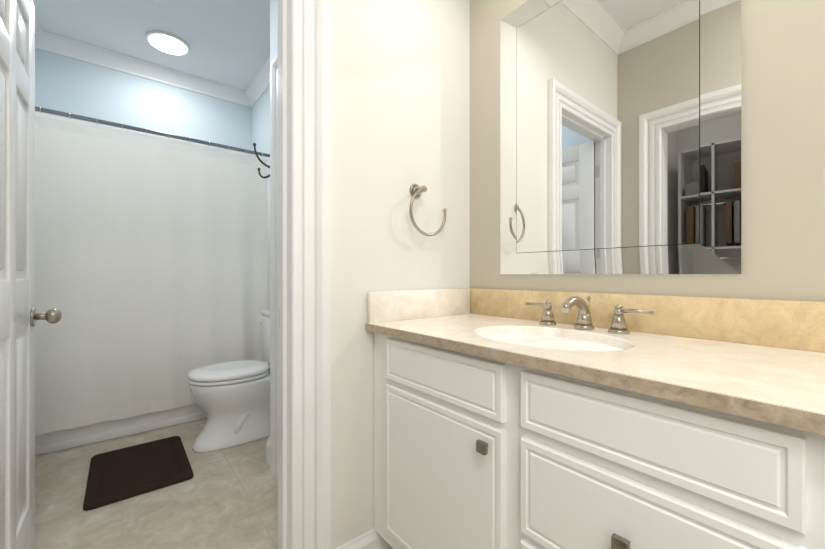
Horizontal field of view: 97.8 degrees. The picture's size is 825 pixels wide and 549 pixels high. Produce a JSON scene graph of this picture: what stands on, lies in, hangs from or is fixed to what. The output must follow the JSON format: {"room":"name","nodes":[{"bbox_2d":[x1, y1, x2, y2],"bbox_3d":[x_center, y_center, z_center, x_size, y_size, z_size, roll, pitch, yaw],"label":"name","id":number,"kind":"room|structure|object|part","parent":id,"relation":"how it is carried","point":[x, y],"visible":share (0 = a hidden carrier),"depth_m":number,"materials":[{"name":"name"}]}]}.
{"room":"bathroom","nodes":[
{"label":"bathroom","id":0,"kind":"room"},
{"bbox_2d":[33,0,269,89],"bbox_3d":[-1.084,-1.759,0.885,3.300,0.050,4.940,0,0,-39],"label":"ceiling","id":1,"kind":"structure","parent":0,"point":[227,42],"depth_m":2.54,"materials":[{"name":"paint"}]},
{"bbox_2d":[146,30,189,55],"bbox_3d":[-1.825,-1.724,2.691,0.270,0.020,0.270,0,0,-39],"label":"recessed light","id":2,"kind":"object","parent":1,"relation":"in","point":[168,43],"visible":1,"depth_m":2.67,"materials":[{"name":"white glass"}]},
{"bbox_2d":[35,418,277,548],"bbox_3d":[-1.084,1.061,0.885,3.300,0.050,4.940,0,0,-39],"label":"floor","id":3,"kind":"structure","parent":0,"point":[227,498],"depth_m":1.61,"materials":[{"name":"tile"}]},
{"bbox_2d":[35,403,206,455],"bbox_3d":[-1.919,0.786,2.736,1.522,0.500,0.764,0,0,-39],"label":"bathtub","id":4,"kind":"object","parent":3,"relation":"on","point":[53,441],"depth_m":2.28,"materials":[{"name":"white ceramic"}]},
{"bbox_2d":[83,436,192,510],"bbox_3d":[-1.458,1.025,1.927,0.420,0.020,0.590,0,0,-39],"label":"rug","id":5,"kind":"object","parent":3,"relation":"on","point":[118,475],"visible":0.96,"depth_m":1.85,"materials":[{"name":"brown fabric"}]},
{"bbox_2d":[187,309,269,452],"bbox_3d":[-1.054,0.643,2.332,0.689,0.785,0.490,0,0,-39],"label":"toilet","id":6,"kind":"object","parent":3,"relation":"on","point":[231,399],"visible":0.54,"depth_m":2.16,"materials":[{"name":"white ceramic"}]},
{"bbox_3d":[-1.135,0.607,2.265,0.479,0.067,0.390,0,0,-39],"label":"seat","id":7,"kind":"part","parent":6,"relation":"part of","materials":[{"name":"white ceramic"}]},
{"bbox_2d":[366,328,824,548],"bbox_3d":[0.703,0.619,0.659,0.562,0.834,2.092,0,0,-39],"label":"bathroom vanity","id":8,"kind":"object","parent":3,"relation":"on","point":[516,419],"depth_m":0.73,"materials":[{"name":"white paint"}]},
{"bbox_2d":[366,312,824,423],"bbox_3d":[0.706,0.189,0.662,0.554,0.027,2.092,0,0,-39],"label":"countertop","id":9,"kind":"structure","parent":8,"relation":"on","point":[778,378],"depth_m":0.73,"materials":[{"name":"beige stone"}]},
{"bbox_2d":[462,324,645,355],"bbox_3d":[0.379,0.272,1.025,0.404,0.163,0.504,0,0,-39],"label":"sink","id":10,"kind":"object","parent":9,"relation":"in","point":[578,342],"depth_m":1.08,"materials":[{"name":"white ceramic"}]},
{"bbox_2d":[526,292,633,335],"bbox_3d":[0.489,0.121,1.158,0.162,0.108,0.343,0,0,-39],"label":"faucet","id":11,"kind":"object","parent":9,"relation":"on","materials":[{"name":"silver metal"}]},
{"bbox_2d":[35,0,277,180],"bbox_3d":[-1.316,-0.349,2.190,2.020,2.770,2.620,0,0,-39],"label":"wall","id":12,"kind":"structure","parent":0,"point":[72,85],"depth_m":2.97,"materials":[{"name":"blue paint"}]},
{"bbox_2d":[35,106,269,435],"bbox_3d":[-1.651,-0.035,2.404,1.528,1.864,0.092,0,0,-39],"label":"shower curtain","id":13,"kind":"object","parent":12,"relation":"hanging from","point":[151,268],"visible":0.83,"depth_m":2.29,"materials":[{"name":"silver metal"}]},
{"bbox_3d":[-1.662,-0.933,2.418,1.528,0.068,0.056,0,0,-39],"label":"rail","id":14,"kind":"part","parent":13,"relation":"part of","materials":[{"name":"grey metal"}]},
{"bbox_2d":[253,143,269,177],"bbox_3d":[-0.791,-0.599,1.909,0.105,0.178,0.026,0,0,-39],"label":"robe hook","id":15,"kind":"object","parent":12,"relation":"attached to","point":[261,161],"visible":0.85,"depth_m":1.90,"materials":[{"name":"brown metal"}]},
{"bbox_2d":[267,180,269,308],"bbox_3d":[-1.923,-0.139,2.740,1.530,1.350,0.760,0,0,-39],"label":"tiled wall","id":16,"kind":"structure","parent":12,"relation":"attached to","point":[268,192],"depth_m":3.12,"materials":[{"name":"white tile"}]},
{"bbox_2d":[331,0,469,548],"bbox_3d":[-0.507,-0.349,1.095,1.900,2.770,0.100,0,0,-39],"label":"wall","id":17,"kind":"structure","parent":0,"point":[400,97],"depth_m":1.35,"materials":[{"name":"white paint"}]},
{"bbox_2d":[0,0,61,548],"bbox_3d":[-1.188,0.022,1.049,0.190,2.012,0.686,0,0,-39],"label":"door","id":18,"kind":"structure","parent":17,"relation":"in","point":[19,316],"depth_m":1.12,"materials":[{"name":"white"}]},
{"bbox_2d":[35,0,391,548],"bbox_3d":[-0.588,-0.349,1.287,1.784,2.770,4.700,0,0,-39],"label":"trim","id":19,"kind":"structure","parent":17,"relation":"attached to","point":[294,73],"depth_m":1.17,"materials":[{"name":"white wood"}]},
{"bbox_2d":[366,288,469,323],"bbox_3d":[0.047,0.119,1.461,0.528,0.113,0.021,0,0,-39],"label":"backsplash","id":20,"kind":"structure","parent":17,"relation":"attached to","point":[402,304],"depth_m":1.42,"materials":[{"name":"beige stone"}]},
{"bbox_2d":[409,184,446,235],"bbox_3d":[0.051,-0.258,1.440,0.193,0.214,0.064,0,0,-39],"label":"towel ring","id":21,"kind":"object","parent":17,"relation":"attached to","point":[416,190],"visible":1,"depth_m":1.42,"materials":[{"name":"silver metal"}]},
{"bbox_2d":[470,0,824,301],"bbox_3d":[0.316,-0.349,0.269,1.900,2.770,2.220,0,0,-39],"label":"wall","id":22,"kind":"structure","parent":0,"point":[783,149],"depth_m":0.90,"materials":[{"name":"beige paint"}]},
{"bbox_2d":[500,0,741,273],"bbox_3d":[0.605,-0.532,1.213,0.018,1.063,0.752,0,0,-39],"label":"mirror","id":23,"kind":"object","parent":22,"relation":"attached to","point":[620,136],"visible":1,"depth_m":1.13,"materials":[{"name":"grey mirror"}]}
]}

